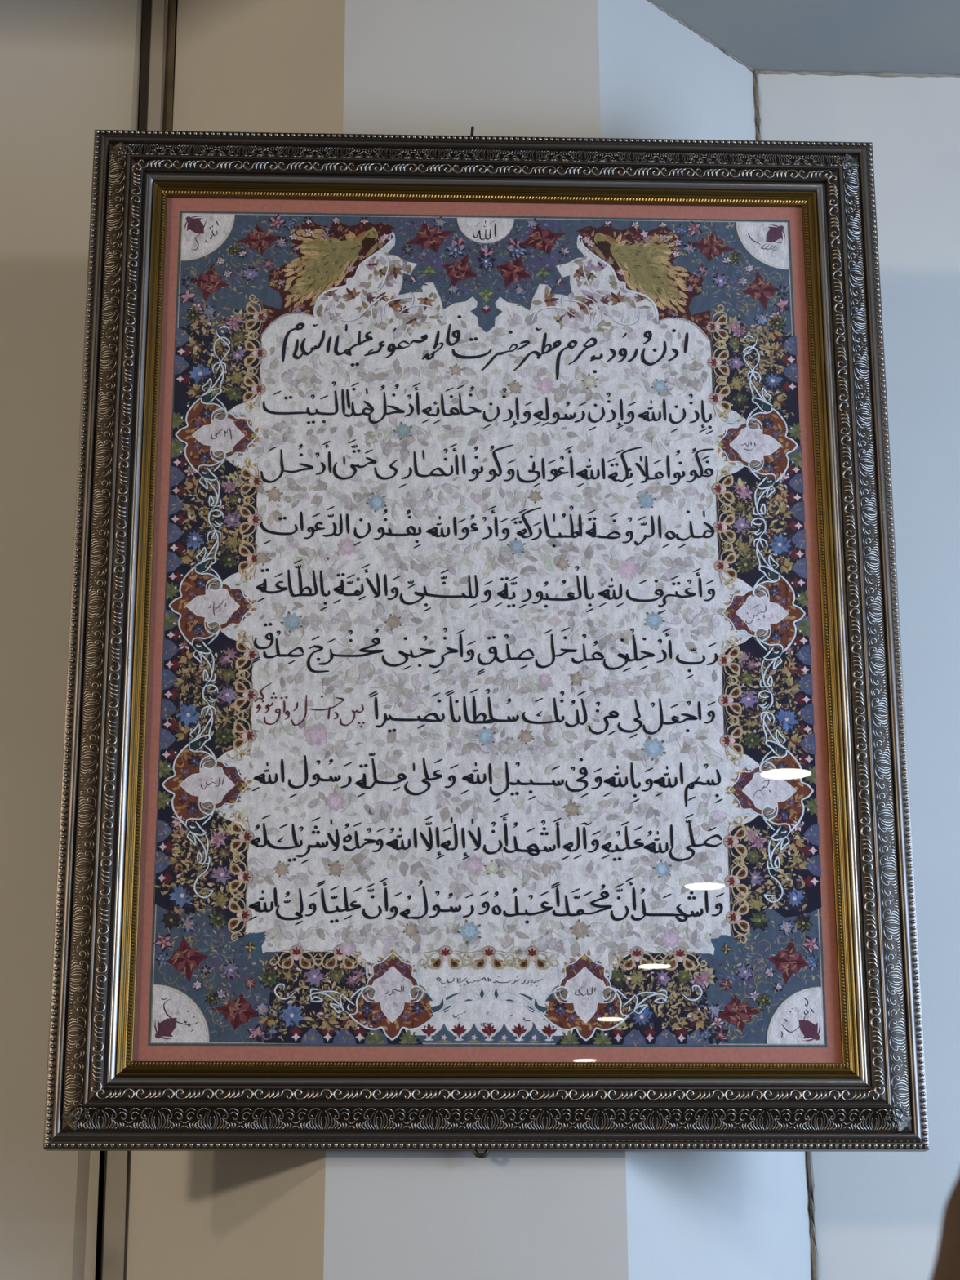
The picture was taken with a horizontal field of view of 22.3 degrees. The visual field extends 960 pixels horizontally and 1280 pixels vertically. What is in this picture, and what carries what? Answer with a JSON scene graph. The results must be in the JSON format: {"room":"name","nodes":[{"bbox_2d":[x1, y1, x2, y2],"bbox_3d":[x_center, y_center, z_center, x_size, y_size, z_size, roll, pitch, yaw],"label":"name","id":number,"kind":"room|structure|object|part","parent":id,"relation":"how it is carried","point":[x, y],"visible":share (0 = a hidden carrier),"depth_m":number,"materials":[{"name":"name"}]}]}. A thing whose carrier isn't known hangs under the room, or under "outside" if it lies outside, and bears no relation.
{"room":"museum gallery","nodes":[
{"label":"museum gallery","id":0,"kind":"room"},
{"bbox_2d":[0,0,959,1279],"bbox_3d":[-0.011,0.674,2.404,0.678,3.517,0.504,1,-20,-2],"label":"wall","id":1,"kind":"structure","parent":0,"point":[575,68],"depth_m":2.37,"materials":[{"name":"paint"}]},
{"bbox_2d":[94,0,151,1279],"bbox_3d":[-0.366,0.652,2.339,0.051,3.517,0.012,1,-20,-2],"label":"trim","id":2,"kind":"structure","parent":1,"relation":"attached to","point":[146,4],"depth_m":2.79,"materials":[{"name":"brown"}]},
{"bbox_2d":[101,0,164,1279],"bbox_3d":[-0.352,0.659,2.359,0.058,3.517,0.050,1,-20,-2],"label":"trim","id":3,"kind":"structure","parent":1,"relation":"attached to","point":[116,1175],"depth_m":2.38,"materials":[{"name":"paint"}]},
{"bbox_2d":[127,0,177,1165],"bbox_3d":[-0.341,0.662,2.366,0.054,3.517,0.050,1,-20,-2],"label":"trim","id":4,"kind":"structure","parent":1,"relation":"attached to","point":[172,4],"depth_m":2.82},
{"bbox_2d":[43,125,929,1158],"bbox_3d":[0.007,-0.031,2.346,0.799,1.043,0.078,1,-20,-2],"label":"calligraphy","id":5,"kind":"object","parent":1,"relation":"attached to","point":[485,728],"visible":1,"depth_m":2.33,"materials":[{"name":"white paper"}]},
{"bbox_3d":[-0.364,-0.033,2.331,0.056,1.024,0.038,1,-17,-2],"label":"frame rail","id":6,"kind":"part","parent":5,"relation":"part of","materials":[{"name":"black wood"}]},
{"bbox_3d":[-0.333,-0.035,2.324,0.008,0.914,0.013,1,-17,-2],"label":"rail","id":7,"kind":"part","parent":5,"relation":"part of","materials":[{"name":"silver metal"}]},
{"bbox_3d":[-0.318,-0.035,2.322,0.004,0.879,0.003,1,-17,-2],"label":"rope moulding","id":8,"kind":"part","parent":5,"relation":"part of","materials":[{"name":"gold metal"}]},
{"bbox_3d":[0.006,-0.491,2.490,0.799,0.056,0.038,1,-17,-2],"label":"frame rail","id":9,"kind":"part","parent":5,"relation":"part of","materials":[{"name":"black wood"}]},
{"bbox_3d":[0.006,-0.464,2.472,0.690,0.008,0.013,1,-17,-2],"label":"rail","id":10,"kind":"part","parent":5,"relation":"part of","materials":[{"name":"silver metal"}]},
{"bbox_3d":[0.006,-0.450,2.466,0.655,0.004,0.002,1,-17,-2],"label":"rope moulding","id":11,"kind":"part","parent":5,"relation":"part of","materials":[{"name":"gold metal"}]},
{"bbox_3d":[0.009,0.432,2.199,0.799,0.056,0.038,1,-17,-2],"label":"frame rail","id":12,"kind":"part","parent":5,"relation":"part of","materials":[{"name":"grey wood"}]},
{"bbox_3d":[0.007,-0.030,2.341,0.620,0.840,0.017,1,-19,-2],"label":"woven panel","id":13,"kind":"part","parent":5,"relation":"part of","materials":[{"name":"multicoloured fabric"}]},
{"bbox_3d":[0.009,0.400,2.200,0.690,0.008,0.013,1,-17,-2],"label":"rail","id":14,"kind":"part","parent":5,"relation":"part of","materials":[{"name":"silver metal"}]},
{"bbox_3d":[0.009,0.385,2.203,0.655,0.004,0.002,1,-17,-2],"label":"rope moulding","id":15,"kind":"part","parent":5,"relation":"part of","materials":[{"name":"gold metal"}]},
{"bbox_3d":[0.333,-0.029,2.346,0.004,0.879,0.003,1,-17,-2],"label":"rope moulding","id":16,"kind":"part","parent":5,"relation":"part of","materials":[{"name":"gold metal"}]},
{"bbox_3d":[0.348,-0.029,2.349,0.008,0.914,0.013,1,-17,-2],"label":"rail","id":17,"kind":"part","parent":5,"relation":"part of","materials":[{"name":"silver metal"}]},
{"bbox_3d":[0.379,-0.026,2.358,0.056,1.024,0.038,1,-17,-2],"label":"frame rail","id":18,"kind":"part","parent":5,"relation":"part of","materials":[{"name":"black wood"}]},
{"bbox_2d":[754,70,818,1279],"bbox_3d":[0.327,0.260,2.509,0.007,1.965,0.006,1,-20,-2],"label":"trim","id":19,"kind":"structure","parent":1,"relation":"attached to","point":[810,1165],"depth_m":2.41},
{"bbox_2d":[646,0,959,77],"bbox_3d":[0.846,-0.665,2.850,1.489,0.007,0.177,3,-20,-9],"label":"trim","id":20,"kind":"structure","parent":1,"relation":"attached to","point":[886,74],"depth_m":2.85,"materials":[{"name":"white paint"}]},
{"bbox_2d":[649,0,959,75],"bbox_3d":[0.292,-3.569,-4.562,15.000,0.450,16.600,1,-20,-2],"label":"ceiling","id":21,"kind":"structure","parent":0,"point":[846,36],"depth_m":2.77,"materials":[{"name":"paint"}]},
{"bbox_2d":[929,1172,959,1279],"bbox_3d":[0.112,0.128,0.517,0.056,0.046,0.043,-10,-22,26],"label":"drape","id":22,"kind":"object","parent":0,"point":[947,1261],"visible":1,"depth_m":0.52,"materials":[{"name":"fabric"}]}
]}

